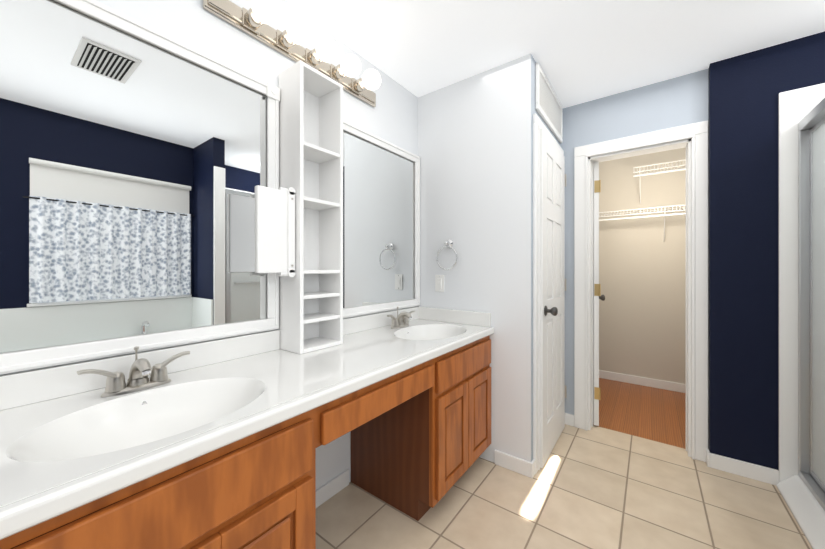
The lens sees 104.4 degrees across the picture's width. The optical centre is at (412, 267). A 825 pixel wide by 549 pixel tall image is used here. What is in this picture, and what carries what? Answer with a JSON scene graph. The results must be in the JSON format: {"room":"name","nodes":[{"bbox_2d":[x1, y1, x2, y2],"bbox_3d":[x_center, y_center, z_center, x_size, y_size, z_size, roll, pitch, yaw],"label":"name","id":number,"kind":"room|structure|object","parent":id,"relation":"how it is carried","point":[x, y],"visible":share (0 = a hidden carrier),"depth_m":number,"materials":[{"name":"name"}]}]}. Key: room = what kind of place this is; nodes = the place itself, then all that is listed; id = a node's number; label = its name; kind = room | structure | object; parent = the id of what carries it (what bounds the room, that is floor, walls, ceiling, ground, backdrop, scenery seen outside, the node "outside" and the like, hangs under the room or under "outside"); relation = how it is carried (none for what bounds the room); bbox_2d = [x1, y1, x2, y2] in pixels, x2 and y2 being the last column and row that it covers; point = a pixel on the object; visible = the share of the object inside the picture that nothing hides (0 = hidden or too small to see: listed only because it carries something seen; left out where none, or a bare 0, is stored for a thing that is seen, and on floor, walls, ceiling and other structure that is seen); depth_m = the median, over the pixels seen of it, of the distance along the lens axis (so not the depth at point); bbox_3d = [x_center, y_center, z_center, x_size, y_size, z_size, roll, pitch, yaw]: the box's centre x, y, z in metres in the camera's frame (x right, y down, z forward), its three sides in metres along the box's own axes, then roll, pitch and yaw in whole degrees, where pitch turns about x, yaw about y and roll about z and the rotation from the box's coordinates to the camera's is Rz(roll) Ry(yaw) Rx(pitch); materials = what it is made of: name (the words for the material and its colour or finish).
{"room":"bathroom","nodes":[
{"label":"bathroom","id":0,"kind":"room"},
{"bbox_2d":[1,0,417,489],"bbox_3d":[-0.963,-0.018,1.068,0.120,2.435,3.200,0,0,37],"label":"wall","id":1,"kind":"structure","parent":0,"point":[391,117],"depth_m":1.46,"materials":[{"name":"white paint"}]},
{"bbox_2d":[0,0,279,374],"bbox_3d":[-0.850,-0.264,1.089,0.033,1.072,0.849,0,0,37],"label":"mirror","id":2,"kind":"object","parent":1,"relation":"attached to","point":[139,161],"visible":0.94,"depth_m":1.01,"materials":[{"name":"clear glass"}]},
{"bbox_2d":[203,0,380,106],"bbox_3d":[-0.434,-1.015,1.516,0.192,0.102,0.930,0,0,37],"label":"sconce","id":3,"kind":"object","parent":1,"relation":"attached to","point":[256,18],"visible":1,"depth_m":1.41,"materials":[{"name":"silver metal"}]},
{"bbox_2d":[316,469,348,507],"bbox_3d":[-0.534,1.157,1.534,0.013,0.085,0.600,0,0,37],"label":"baseboard","id":4,"kind":"structure","parent":1,"relation":"attached to","point":[331,488],"depth_m":1.68,"materials":[{"name":"white wood"}]},
{"bbox_2d":[343,120,419,317],"bbox_3d":[-0.203,-0.264,1.966,0.026,1.072,0.842,0,0,37],"label":"mirror","id":5,"kind":"object","parent":1,"relation":"attached to","point":[381,224],"visible":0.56,"depth_m":1.97,"materials":[{"name":"clear glass"}]},
{"bbox_2d":[418,53,561,462],"bbox_3d":[0.550,-0.018,2.435,0.920,2.435,0.800,0,0,37],"label":"wall","id":6,"kind":"structure","parent":0,"point":[475,143],"depth_m":1.98,"materials":[{"name":"white paint"}]},
{"bbox_2d":[435,275,443,291],"bbox_3d":[0.185,0.105,2.199,0.072,0.116,0.010,0,0,37],"label":"outlet","id":7,"kind":"object","parent":6,"relation":"attached to","point":[439,283],"visible":1,"depth_m":2.19,"materials":[{"name":"white plastic"}]},
{"bbox_2d":[436,239,457,269],"bbox_3d":[0.236,-0.090,2.134,0.161,0.206,0.054,0,0,37],"label":"towel ring","id":8,"kind":"object","parent":6,"relation":"attached to","point":[449,243],"visible":1,"depth_m":2.13,"materials":[{"name":"silver metal"}]},
{"bbox_2d":[533,113,563,473],"bbox_3d":[0.935,0.150,2.162,0.024,2.100,0.750,0,0,37],"label":"door frame","id":9,"kind":"structure","parent":6,"relation":"attached to","point":[538,124],"depth_m":1.87,"materials":[{"name":"white wood"}]},
{"bbox_2d":[535,62,562,142],"bbox_3d":[0.934,-1.083,2.163,0.016,0.275,0.660,0,0,37],"label":"door","id":10,"kind":"structure","parent":6,"relation":"in","point":[548,107],"depth_m":2.09,"materials":[{"name":"white wood"}]},
{"bbox_2d":[540,128,565,467],"bbox_3d":[0.972,0.179,2.140,0.105,2.022,0.623,0,0,37],"label":"door","id":11,"kind":"structure","parent":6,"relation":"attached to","point":[552,291],"depth_m":2.08,"materials":[{"name":"white wood"}]},
{"bbox_2d":[286,0,824,107],"bbox_3d":[0.830,-1.285,1.075,2.990,0.100,5.590,0,0,37],"label":"ceiling","id":12,"kind":"structure","parent":0,"point":[582,51],"depth_m":1.69,"materials":[{"name":"white paint"}]},
{"bbox_2d":[316,424,811,548],"bbox_3d":[0.421,1.250,0.525,2.990,0.100,4.220,0,0,37],"label":"floor","id":13,"kind":"structure","parent":0,"point":[595,487],"depth_m":1.59,"materials":[{"name":"beige tile"}]},
{"bbox_2d":[0,306,493,548],"bbox_3d":[-0.310,0.739,1.357,0.580,0.923,1.952,0,0,37],"label":"bathroom vanity","id":14,"kind":"object","parent":13,"relation":"on","point":[213,444],"visible":1,"depth_m":0.90,"materials":[{"name":"brown wood"}]},
{"bbox_2d":[77,346,189,396],"bbox_3d":[-0.807,0.301,0.952,0.122,0.123,0.261,0,0,37],"label":"faucet","id":15,"kind":"object","parent":14,"relation":"on","point":[138,378],"visible":1,"depth_m":0.94,"materials":[{"name":"silver metal"}]},
{"bbox_2d":[255,60,342,353],"bbox_3d":[-0.518,-0.256,1.422,0.168,1.238,0.400,0,0,37],"label":"shelf unit","id":16,"kind":"object","parent":14,"relation":"on","point":[299,230],"visible":0.98,"depth_m":1.44,"materials":[{"name":"white wood"}]},
{"bbox_2d":[387,307,414,328],"bbox_3d":[-0.053,0.301,1.967,0.122,0.123,0.261,0,0,37],"label":"faucet","id":17,"kind":"object","parent":14,"relation":"on","point":[401,320],"visible":1,"depth_m":1.96,"materials":[{"name":"silver metal"}]},
{"bbox_2d":[776,83,824,548],"bbox_3d":[1.954,0.120,0.993,0.843,2.160,1.318,0,0,37],"label":"shower enclosure","id":18,"kind":"object","parent":13,"relation":"on","point":[800,485],"visible":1,"depth_m":1.68,"materials":[{"name":"white"}]},
{"bbox_2d":[562,73,690,414],"bbox_3d":[1.491,-0.018,2.309,0.780,2.435,0.120,0,0,37],"label":"wall","id":19,"kind":"structure","parent":0,"point":[665,104],"depth_m":2.31,"materials":[{"name":"grey paint"}]},
{"bbox_2d":[593,162,604,425],"bbox_3d":[1.511,0.195,2.652,0.175,1.990,0.557,0,0,28],"label":"closet door","id":20,"kind":"structure","parent":19,"relation":"in","point":[597,295],"depth_m":2.42,"materials":[{"name":"white wood"}]},
{"bbox_2d":[574,120,707,461],"bbox_3d":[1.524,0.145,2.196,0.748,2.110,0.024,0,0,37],"label":"trim","id":21,"kind":"structure","parent":19,"relation":"attached to","point":[697,132],"depth_m":2.02,"materials":[{"name":"white wood"}]},
{"bbox_2d":[593,378,684,448],"bbox_3d":[2.164,1.250,2.713,1.500,0.100,1.370,0,0,37],"label":"floor","id":22,"kind":"structure","parent":0,"point":[652,413],"depth_m":2.68,"materials":[{"name":"brown wood"}]},
{"bbox_2d":[599,148,684,383],"bbox_3d":[2.577,-0.018,3.185,1.400,2.435,0.120,0,0,37],"label":"wall","id":23,"kind":"structure","parent":0,"point":[642,304],"depth_m":3.27,"materials":[{"name":"beige paint"}]},
{"bbox_2d":[599,370,684,392],"bbox_3d":[2.489,1.157,3.167,1.280,0.085,0.013,0,0,37],"label":"baseboard","id":24,"kind":"structure","parent":23,"relation":"attached to","point":[656,383],"depth_m":3.25,"materials":[{"name":"white wood"}]},
{"bbox_2d":[599,205,684,241],"bbox_3d":[2.400,-0.411,3.047,1.272,0.307,0.312,0,0,37],"label":"wire shelf","id":25,"kind":"object","parent":23,"relation":"attached to","point":[654,210],"visible":0.44,"depth_m":3.06,"materials":[{"name":"white metal"}]},
{"bbox_2d":[633,160,684,203],"bbox_3d":[2.559,-0.811,2.929,0.876,0.307,0.312,0,0,37],"label":"wire shelf","id":26,"kind":"object","parent":23,"relation":"attached to","point":[659,172],"visible":0.5,"depth_m":2.99,"materials":[{"name":"white metal"}]},
{"bbox_2d":[691,69,708,448],"bbox_3d":[1.836,-0.018,2.053,0.080,2.435,0.120,0,0,37],"label":"wall","id":27,"kind":"structure","parent":0,"point":[699,96],"depth_m":2.00,"materials":[{"name":"grey paint"}]},
{"bbox_2d":[709,31,824,470],"bbox_3d":[2.344,-0.018,1.639,1.230,2.435,0.180,0,0,37],"label":"wall","id":28,"kind":"structure","parent":0,"point":[746,89],"depth_m":1.84,"materials":[{"name":"blue paint"}]},
{"bbox_2d":[706,449,778,484],"bbox_3d":[1.906,1.157,1.857,0.291,0.085,0.033,0,0,37],"label":"baseboard","id":29,"kind":"structure","parent":28,"relation":"attached to","point":[741,468],"depth_m":1.84,"materials":[{"name":"white wood"}]}
]}

